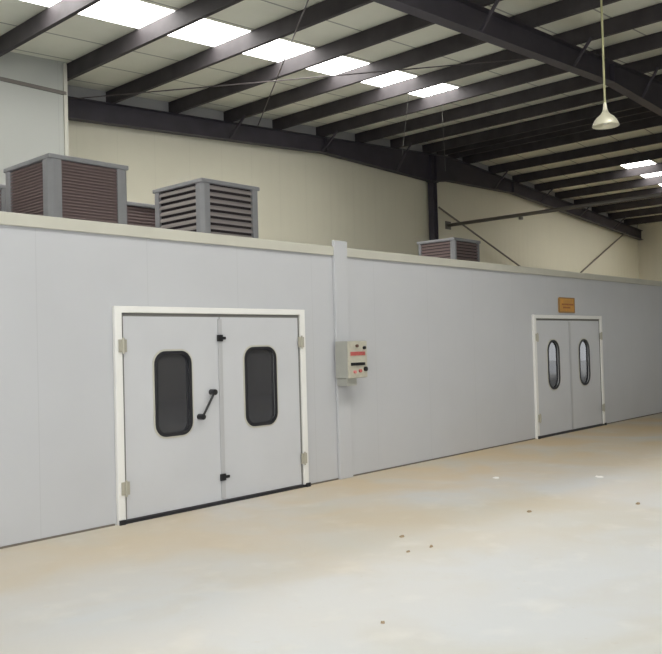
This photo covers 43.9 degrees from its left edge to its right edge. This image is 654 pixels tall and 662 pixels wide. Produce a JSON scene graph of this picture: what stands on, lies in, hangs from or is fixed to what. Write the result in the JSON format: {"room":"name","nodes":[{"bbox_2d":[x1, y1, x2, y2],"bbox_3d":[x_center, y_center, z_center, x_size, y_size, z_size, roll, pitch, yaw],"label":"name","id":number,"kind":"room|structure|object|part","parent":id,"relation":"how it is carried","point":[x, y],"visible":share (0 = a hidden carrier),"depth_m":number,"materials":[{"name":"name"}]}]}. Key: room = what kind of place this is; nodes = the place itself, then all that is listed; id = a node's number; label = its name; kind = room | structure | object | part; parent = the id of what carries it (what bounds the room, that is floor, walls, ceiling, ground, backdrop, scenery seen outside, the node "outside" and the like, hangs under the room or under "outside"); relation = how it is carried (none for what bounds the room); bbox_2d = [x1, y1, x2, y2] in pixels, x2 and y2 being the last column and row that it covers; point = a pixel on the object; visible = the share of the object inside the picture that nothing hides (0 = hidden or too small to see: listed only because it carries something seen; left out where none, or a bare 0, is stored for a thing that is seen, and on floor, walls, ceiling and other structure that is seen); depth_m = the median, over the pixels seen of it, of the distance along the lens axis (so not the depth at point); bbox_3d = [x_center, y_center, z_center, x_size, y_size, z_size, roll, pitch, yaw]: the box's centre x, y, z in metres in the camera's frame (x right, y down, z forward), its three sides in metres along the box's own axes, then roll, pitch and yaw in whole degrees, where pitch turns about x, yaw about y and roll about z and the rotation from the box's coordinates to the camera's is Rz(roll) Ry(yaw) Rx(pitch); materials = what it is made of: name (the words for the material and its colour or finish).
{"room":"warehouse interior","nodes":[
{"label":"warehouse interior","id":0,"kind":"room"},
{"bbox_2d":[0,52,64,184],"bbox_3d":[-9.783,-1.266,8.573,0.100,6.673,15.400,-3,-2,43],"label":"wall","id":1,"kind":"structure","parent":0,"point":[31,119],"depth_m":13.76,"materials":[{"name":"white paint"}]},
{"bbox_2d":[0,77,66,94],"bbox_3d":[-9.812,-4.050,8.595,0.030,0.060,15.398,-3,-2,43],"label":"trim","id":2,"kind":"structure","parent":1,"relation":"attached to","point":[4,79],"depth_m":13.80,"materials":[{"name":"grey metal"}]},
{"bbox_2d":[63,63,68,155],"bbox_3d":[-4.557,-1.260,14.208,0.075,6.643,0.070,-3,-2,43],"label":"trim","id":3,"kind":"structure","parent":1,"relation":"attached to","point":[65,97],"depth_m":14.24,"materials":[{"name":"grey metal"}]},
{"bbox_2d":[0,413,661,653],"bbox_3d":[15.344,1.432,6.277,46.000,0.200,90.000,-3,-2,43],"label":"floor","id":4,"kind":"structure","parent":0,"point":[316,568],"depth_m":5.91,"materials":[{"name":"concrete"}]},
{"bbox_2d":[427,181,438,239],"bbox_3d":[3.066,-1.087,24.037,0.300,6.351,0.400,-3,-2,43],"label":"steel column","id":5,"kind":"structure","parent":4,"relation":"on","point":[432,185],"depth_m":24.04,"materials":[{"name":"black metal"}]},
{"bbox_2d":[68,96,642,239],"bbox_3d":[4.006,-4.432,25.239,0.200,1.391,27.750,-3,-2,43],"label":"rafter","id":6,"kind":"object","parent":5,"relation":"on","point":[423,166],"visible":0.9,"depth_m":21.02,"materials":[{"name":"metal"}]},
{"bbox_2d":[580,232,625,272],"bbox_3d":[10.244,-2.602,31.861,0.056,2.691,6.022,-3,-2,43],"label":"brace","id":7,"kind":"object","parent":6,"relation":"attached to","point":[625,232],"visible":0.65,"depth_m":32.33,"materials":[{"name":"grey metal"}]},
{"bbox_2d":[438,207,519,265],"bbox_3d":[5.651,-2.371,26.847,0.056,2.383,7.217,-3,-2,43],"label":"brace","id":8,"kind":"object","parent":5,"relation":"attached to","point":[440,208],"visible":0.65,"depth_m":25.78,"materials":[{"name":"grey metal"}]},
{"bbox_2d":[0,225,661,546],"bbox_3d":[0.605,0.446,10.577,0.080,2.780,22.400,-3,-2,43],"label":"wall","id":9,"kind":"structure","parent":0,"point":[450,349],"depth_m":9.64,"materials":[{"name":"grey metal"}]},
{"bbox_2d":[112,306,310,525],"bbox_3d":[-1.139,0.818,8.547,0.131,2.035,2.530,-3,-2,43],"label":"door","id":10,"kind":"structure","parent":9,"relation":"in","point":[210,404],"depth_m":8.40,"materials":[{"name":"grey metal"}]},
{"bbox_3d":[-1.556,0.656,8.116,0.005,0.876,0.486,-3,-2,43],"label":"window trim","id":11,"kind":"part","parent":10,"relation":"part of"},
{"bbox_3d":[-1.262,0.789,8.375,0.078,0.300,0.220,-3,-2,43],"label":"handle","id":12,"kind":"part","parent":10,"relation":"part of","materials":[{"name":"black plastic"}]},
{"bbox_3d":[-0.765,0.645,8.978,0.005,0.896,0.506,-3,-2,43],"label":"window trim","id":13,"kind":"part","parent":10,"relation":"part of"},
{"bbox_2d":[0,211,661,285],"bbox_3d":[0.560,-0.918,10.617,0.160,0.110,22.400,-3,-2,43],"label":"trim","id":14,"kind":"structure","parent":9,"relation":"on","point":[6,218],"depth_m":8.98,"materials":[{"name":"grey metal"}]},
{"bbox_2d":[0,412,661,548],"bbox_3d":[0.677,1.825,10.513,0.011,0.016,22.400,-3,-2,43],"label":"baseboard","id":15,"kind":"structure","parent":9,"relation":"attached to","point":[95,528],"depth_m":10.08,"materials":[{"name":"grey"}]},
{"bbox_2d":[332,240,352,479],"bbox_3d":[0.141,0.392,9.985,0.038,2.885,0.240,-3,-2,43],"label":"trim","id":16,"kind":"structure","parent":9,"relation":"attached to","point":[339,259],"depth_m":9.96,"materials":[{"name":"grey metal"}]},
{"bbox_2d":[335,341,367,385],"bbox_3d":[0.258,0.436,9.898,0.235,0.535,0.350,-3,-2,43],"label":"control box","id":17,"kind":"object","parent":9,"relation":"attached to","point":[351,356],"visible":1,"depth_m":9.80,"materials":[{"name":"beige"}]},
{"bbox_3d":[0.317,0.389,9.843,0.019,0.437,0.342,-3,-2,43],"label":"box door","id":18,"kind":"part","parent":17,"relation":"part of","materials":[{"name":"beige metal"}]},
{"bbox_2d":[558,297,574,312],"bbox_3d":[4.125,-0.380,14.376,0.025,0.270,0.590,-3,-2,43],"label":"plaque","id":19,"kind":"object","parent":9,"relation":"attached to","point":[565,305],"visible":1,"depth_m":14.36,"materials":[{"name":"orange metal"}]},
{"bbox_2d":[531,314,606,438],"bbox_3d":[4.204,0.811,14.386,0.104,2.035,2.580,-3,-2,43],"label":"door","id":20,"kind":"structure","parent":9,"relation":"in","point":[568,368],"depth_m":14.29,"materials":[{"name":"grey metal"}]},
{"bbox_3d":[3.783,0.639,13.931,0.005,0.876,0.456,-3,-2,43],"label":"window trim","id":21,"kind":"part","parent":20,"relation":"part of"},
{"bbox_3d":[4.567,0.633,14.786,0.005,0.866,0.456,-3,-2,43],"label":"window trim","id":22,"kind":"part","parent":20,"relation":"part of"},
{"bbox_2d":[0,0,661,224],"bbox_3d":[6.805,-4.926,12.277,22.220,1.852,43.300,-3,-2,43],"label":"ceiling","id":23,"kind":"structure","parent":0,"point":[79,35],"depth_m":15.02,"materials":[{"name":"beige metal"}]},
{"bbox_2d":[23,0,457,96],"bbox_3d":[-1.552,-4.824,13.807,0.940,0.792,12.250,-3,-2,43],"label":"skylights","id":24,"kind":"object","parent":23,"relation":"attached to","point":[132,13],"depth_m":13.42,"materials":[{"name":"white"}]},
{"bbox_2d":[390,74,661,147],"bbox_3d":[9.810,-5.497,15.484,22.086,0.270,0.070,-3,-2,43],"label":"purlin","id":25,"kind":"structure","parent":23,"relation":"attached to","point":[594,96],"depth_m":20.36,"materials":[{"name":"metal"}]},
{"bbox_2d":[396,143,411,170],"bbox_3d":[2.013,-4.675,22.564,0.537,0.698,0.045,-3,-2,40],"label":"brace","id":26,"kind":"object","parent":25,"relation":"attached to","point":[409,146],"visible":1,"depth_m":22.55,"materials":[{"name":"metal"}]},
{"bbox_2d":[488,133,661,173],"bbox_3d":[13.273,-5.493,19.255,22.086,0.270,0.070,-3,-2,43],"label":"purlin","id":27,"kind":"structure","parent":23,"relation":"attached to","point":[652,139],"depth_m":24.57,"materials":[{"name":"metal"}]},
{"bbox_2d":[494,170,508,188],"bbox_3d":[5.474,-4.744,26.337,0.534,0.557,0.047,-3,-2,40],"label":"brace","id":28,"kind":"object","parent":27,"relation":"attached to","point":[503,176],"visible":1,"depth_m":26.32,"materials":[{"name":"metal"}]},
{"bbox_2d":[592,0,619,129],"bbox_3d":[3.887,-4.002,11.726,0.376,2.284,0.376,-3,-2,43],"label":"pendant lamp","id":29,"kind":"object","parent":23,"relation":"hanging from","point":[606,120],"visible":1,"depth_m":11.71,"materials":[{"name":"beige metal"}]},
{"bbox_3d":[3.882,-4.164,11.730,0.030,1.960,0.030,-3,-2,43],"label":"rod","id":30,"kind":"part","parent":29,"relation":"part of","materials":[{"name":"beige metal"}]},
{"bbox_2d":[602,102,607,111],"bbox_3d":[3.910,-3.132,11.706,0.090,0.135,0.090,-3,-2,43],"label":"socket","id":31,"kind":"object","parent":29,"relation":"attached to","point":[605,109],"depth_m":11.68,"materials":[{"name":"beige metal"}]},
{"bbox_3d":[3.915,-2.963,11.702,0.376,0.204,0.376,-3,-2,43],"label":"lamp shade","id":32,"kind":"part","parent":29,"relation":"part of","materials":[{"name":"silver metal"}]},
{"bbox_2d":[621,160,661,185],"bbox_3d":[12.157,-4.967,28.745,0.940,0.578,8.200,-3,-2,43],"label":"window","id":33,"kind":"structure","parent":23,"relation":"attached to","point":[643,163],"depth_m":26.35,"materials":[{"name":"white"}]},
{"bbox_2d":[68,120,638,278],"bbox_3d":[3.882,-1.657,25.282,0.100,7.505,27.900,-3,-2,43],"label":"wall","id":34,"kind":"structure","parent":0,"point":[304,197],"depth_m":21.59,"materials":[{"name":"beige paint"}]},
{"bbox_2d":[67,85,637,227],"bbox_3d":[3.886,-4.770,25.356,0.029,1.275,27.760,-3,-2,43],"label":"trim","id":35,"kind":"structure","parent":34,"relation":"attached to","point":[73,91],"depth_m":18.77,"materials":[{"name":"grey metal"}]},
{"bbox_2d":[445,193,661,229],"bbox_3d":[6.448,-3.816,22.258,7.919,1.435,0.280,-3,-2,43],"label":"tube","id":36,"kind":"object","parent":34,"relation":"attached to","point":[448,225],"visible":1,"depth_m":22.53,"materials":[{"name":"grey metal"}]},
{"bbox_3d":[3.556,-3.086,24.914,0.018,0.240,0.280,-3,-2,43],"label":"plate","id":37,"kind":"part","parent":36,"relation":"part of","materials":[{"name":"grey metal"}]},
{"bbox_2d":[638,222,661,280],"bbox_3d":[19.297,-1.466,30.135,16.220,6.512,0.100,-3,-2,43],"label":"wall","id":38,"kind":"structure","parent":0,"point":[650,247],"depth_m":35.20,"materials":[{"name":"beige paint"}]},
{"bbox_2d":[371,0,661,116],"bbox_3d":[7.994,-4.641,18.571,0.200,1.509,32.180,-3,-2,43],"label":"rafter","id":39,"kind":"object","parent":38,"relation":"attached to","point":[466,17],"visible":0.89,"depth_m":13.40,"materials":[{"name":"metal"}]},
{"bbox_2d":[0,0,101,56],"bbox_3d":[2.099,-4.747,6.165,20.896,0.270,0.070,-3,-2,43],"label":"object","id":40,"kind":"structure","parent":39,"relation":"on","point":[61,11],"depth_m":11.90,"materials":[{"name":"metal"}]},
{"bbox_2d":[67,0,242,80],"bbox_3d":[2.680,-4.822,7.682,22.086,0.270,0.070,-3,-2,43],"label":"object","id":41,"kind":"structure","parent":39,"relation":"on","point":[197,10],"depth_m":12.70,"materials":[{"name":"metal"}]},
{"bbox_2d":[106,0,372,102],"bbox_3d":[3.698,-4.919,8.796,22.086,0.270,0.070,-3,-2,43],"label":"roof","id":42,"kind":"structure","parent":39,"relation":"on","point":[325,10],"depth_m":13.55,"materials":[{"name":"metal"}]},
{"bbox_2d":[257,0,308,127],"bbox_3d":[-0.880,-4.542,14.412,0.022,0.365,9.039,-1,-1,-10],"label":"rod","id":43,"kind":"object","parent":39,"relation":"attached to","point":[307,0],"visible":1,"depth_m":13.68,"materials":[{"name":"grey metal"}]},
{"bbox_2d":[68,58,531,99],"bbox_3d":[-0.357,-4.552,14.983,9.254,0.387,0.022,-2,-1,4],"label":"rod","id":44,"kind":"object","parent":39,"relation":"attached to","point":[523,58],"visible":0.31,"depth_m":14.98,"materials":[{"name":"grey metal"}]},
{"bbox_2d":[168,0,502,112],"bbox_3d":[4.717,-5.015,9.911,22.086,0.270,0.070,-3,-2,43],"label":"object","id":45,"kind":"structure","parent":39,"relation":"on","point":[406,24],"depth_m":14.51,"materials":[{"name":"metal"}]},
{"bbox_2d":[479,0,499,31],"bbox_3d":[2.334,-4.587,12.020,0.356,0.443,0.044,-3,-2,38],"label":"brace","id":46,"kind":"object","parent":45,"relation":"attached to","point":[496,2],"visible":1,"depth_m":12.01,"materials":[{"name":"metal"}]},
{"bbox_2d":[223,0,620,121],"bbox_3d":[5.736,-5.112,11.025,22.086,0.270,0.070,-3,-2,43],"label":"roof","id":47,"kind":"structure","parent":39,"relation":"on","point":[561,9],"depth_m":15.02,"materials":[{"name":"metal"}]},
{"bbox_2d":[229,115,245,138],"bbox_3d":[-2.065,-4.417,18.109,0.530,0.452,0.047,-3,-2,40],"label":"brace","id":48,"kind":"object","parent":47,"relation":"attached to","point":[244,116],"visible":1,"depth_m":18.09,"materials":[{"name":"metal"}]},
{"bbox_2d":[272,3,661,129],"bbox_3d":[6.754,-5.208,12.140,22.086,0.270,0.070,-3,-2,43],"label":"purlin","id":49,"kind":"structure","parent":39,"relation":"on","point":[651,14],"depth_m":16.04,"materials":[{"name":"metal"}]},
{"bbox_2d":[573,37,591,66],"bbox_3d":[4.371,-4.779,14.249,0.356,0.443,0.044,-3,-2,38],"label":"brace","id":50,"kind":"object","parent":49,"relation":"attached to","point":[590,38],"visible":1,"depth_m":14.23,"materials":[{"name":"metal"}]},
{"bbox_2d":[316,31,661,135],"bbox_3d":[7.773,-5.304,13.255,22.086,0.270,0.070,-3,-2,43],"label":"purlin","id":51,"kind":"structure","parent":39,"relation":"on","point":[646,43],"depth_m":17.46,"materials":[{"name":"metal"}]},
{"bbox_2d":[321,130,337,151],"bbox_3d":[-0.028,-4.609,20.338,0.530,0.452,0.047,-3,-2,40],"label":"brace","id":52,"kind":"object","parent":51,"relation":"attached to","point":[336,131],"visible":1,"depth_m":20.33,"materials":[{"name":"metal"}]},
{"bbox_2d":[355,55,661,142],"bbox_3d":[8.791,-5.401,14.369,22.086,0.270,0.070,-3,-2,43],"label":"purlin","id":53,"kind":"structure","parent":39,"relation":"on","point":[646,65],"depth_m":18.90,"materials":[{"name":"metal"}]},
{"bbox_2d":[641,67,658,97],"bbox_3d":[6.410,-4.912,16.477,0.357,0.558,0.043,-3,-2,38],"label":"brace","id":54,"kind":"object","parent":53,"relation":"attached to","point":[657,68],"visible":1,"depth_m":16.46,"materials":[{"name":"metal"}]},
{"bbox_2d":[422,98,643,152],"bbox_3d":[10.829,-5.594,16.598,22.086,0.270,0.070,-3,-2,43],"label":"purlin","id":55,"kind":"structure","parent":39,"relation":"on","point":[623,104],"depth_m":21.64,"materials":[{"name":"metal"}]},
{"bbox_2d":[437,107,650,154],"bbox_3d":[11.314,-5.640,17.130,22.086,0.270,0.070,-3,-2,43],"label":"purlin","id":56,"kind":"structure","parent":39,"relation":"on","point":[639,110],"depth_m":22.29,"materials":[{"name":"metal"}]},
{"bbox_2d":[448,111,659,157],"bbox_3d":[11.720,-5.646,17.572,22.086,0.270,0.070,-3,-2,43],"label":"purlin","id":57,"kind":"structure","parent":39,"relation":"on","point":[650,114],"depth_m":22.83,"materials":[{"name":"metal"}]},
{"bbox_2d":[462,116,661,163],"bbox_3d":[12.249,-5.594,18.145,22.086,0.270,0.070,-3,-2,43],"label":"purlin","id":58,"kind":"structure","parent":39,"relation":"on","point":[653,121],"depth_m":23.27,"materials":[{"name":"metal"}]},
{"bbox_2d":[512,149,661,182],"bbox_3d":[14.297,-5.392,20.365,22.086,0.270,0.070,-3,-2,43],"label":"purlin","id":59,"kind":"structure","parent":39,"relation":"on","point":[653,154],"depth_m":25.94,"materials":[{"name":"metal"}]},
{"bbox_2d":[534,163,661,190],"bbox_3d":[15.321,-5.290,21.474,22.086,0.270,0.070,-3,-2,43],"label":"roof purlin","id":60,"kind":"structure","parent":39,"relation":"on","point":[653,168],"depth_m":27.27,"materials":[{"name":"metal"}]},
{"bbox_2d":[555,175,661,198],"bbox_3d":[16.345,-5.189,22.584,22.086,0.270,0.070,-3,-2,43],"label":"roof purlin","id":61,"kind":"structure","parent":39,"relation":"on","point":[649,181],"depth_m":28.60,"materials":[{"name":"metal"}]},
{"bbox_2d":[574,187,661,204],"bbox_3d":[17.369,-5.088,23.694,22.086,0.270,0.070,-3,-2,43],"label":"roof purlin","id":62,"kind":"structure","parent":39,"relation":"on","point":[657,189],"depth_m":29.96,"materials":[{"name":"metal"}]},
{"bbox_2d":[592,197,661,212],"bbox_3d":[18.393,-4.987,24.804,22.086,0.270,0.070,-3,-2,43],"label":"roof purlin","id":63,"kind":"structure","parent":39,"relation":"on","point":[652,201],"depth_m":31.25,"materials":[{"name":"metal"}]},
{"bbox_2d":[608,206,661,218],"bbox_3d":[19.417,-4.885,25.914,22.086,0.270,0.070,-3,-2,43],"label":"roof purlin","id":64,"kind":"structure","parent":39,"relation":"on","point":[653,210],"depth_m":32.56,"materials":[{"name":"metal"}]},
{"bbox_2d":[624,215,661,224],"bbox_3d":[20.441,-4.784,27.024,22.086,0.270,0.070,-3,-2,43],"label":"roof purlin","id":65,"kind":"structure","parent":39,"relation":"on","point":[656,218],"depth_m":33.89,"materials":[{"name":"metal"}]},
{"bbox_3d":[-1.464,-0.801,12.475,5.440,0.075,22.400,-3,-2,43],"label":"ceiling","id":66,"kind":"structure","parent":0,"visible":0},
{"bbox_2d":[0,184,5,211],"bbox_3d":[-5.234,-1.367,11.388,1.008,1.200,1.108,-3,-2,43],"label":"cooler","id":67,"kind":"object","parent":66,"relation":"on","point":[2,186],"visible":0.31,"depth_m":11.41,"materials":[{"name":"grey metal"}]},
{"bbox_2d":[3,153,127,224],"bbox_3d":[-3.510,-1.476,10.904,1.208,1.300,1.148,-3,-2,43],"label":"cooler","id":68,"kind":"object","parent":66,"relation":"on","point":[49,184],"visible":0.65,"depth_m":10.48,"materials":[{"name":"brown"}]},
{"bbox_3d":[-4.221,-1.611,10.899,0.170,0.868,0.170,-3,-2,43],"label":"corner post","id":69,"kind":"part","parent":68,"relation":"part of","materials":[{"name":"grey metal"}]},
{"bbox_3d":[-3.463,-1.649,10.203,0.170,0.868,0.170,-3,-2,43],"label":"corner post","id":70,"kind":"part","parent":68,"relation":"part of","materials":[{"name":"grey metal"}]},
{"bbox_3d":[-2.807,-1.649,10.917,0.170,0.868,0.170,-3,-2,43],"label":"corner post","id":71,"kind":"part","parent":68,"relation":"part of","materials":[{"name":"grey metal"}]},
{"bbox_2d":[127,201,154,227],"bbox_3d":[-3.408,-1.364,13.377,1.008,1.190,1.108,-3,-2,43],"label":"cooler","id":72,"kind":"object","parent":66,"relation":"on","point":[138,214],"visible":0.09,"depth_m":13.10,"materials":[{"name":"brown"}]},
{"bbox_2d":[153,178,259,238],"bbox_3d":[-1.910,-1.483,12.646,1.208,1.310,1.138,-3,-2,43],"label":"cooler","id":73,"kind":"object","parent":66,"relation":"on","point":[204,205],"visible":0.58,"depth_m":12.24,"materials":[{"name":"grey metal"}]},
{"bbox_3d":[-2.632,-1.618,12.644,0.150,0.878,0.150,-3,-2,43],"label":"corner post","id":74,"kind":"part","parent":73,"relation":"part of","materials":[{"name":"grey metal"}]},
{"bbox_3d":[-1.859,-1.656,11.934,0.150,0.878,0.150,-3,-2,43],"label":"corner post","id":75,"kind":"part","parent":73,"relation":"part of","materials":[{"name":"grey metal"}]},
{"bbox_3d":[-1.196,-1.657,12.656,0.150,0.878,0.150,-3,-2,43],"label":"corner post","id":76,"kind":"part","parent":73,"relation":"part of","materials":[{"name":"grey metal"}]},
{"bbox_2d":[417,237,480,261],"bbox_3d":[2.545,-1.335,17.631,0.958,1.010,1.028,-3,-2,43],"label":"cooler","id":77,"kind":"object","parent":66,"relation":"on","point":[453,247],"visible":0.5,"depth_m":17.28,"materials":[{"name":"grey"}]},
{"bbox_3d":[1.917,-1.474,17.583,0.100,0.578,0.100,-3,-2,43],"label":"corner post","id":78,"kind":"part","parent":77,"relation":"part of","materials":[{"name":"grey metal"}]},
{"bbox_3d":[2.543,-1.505,17.009,0.100,0.578,0.100,-3,-2,43],"label":"corner post","id":79,"kind":"part","parent":77,"relation":"part of","materials":[{"name":"grey metal"}]},
{"bbox_3d":[3.165,-1.506,17.687,0.100,0.578,0.100,-3,-2,43],"label":"corner post","id":80,"kind":"part","parent":77,"relation":"part of","materials":[{"name":"grey metal"}]}
]}

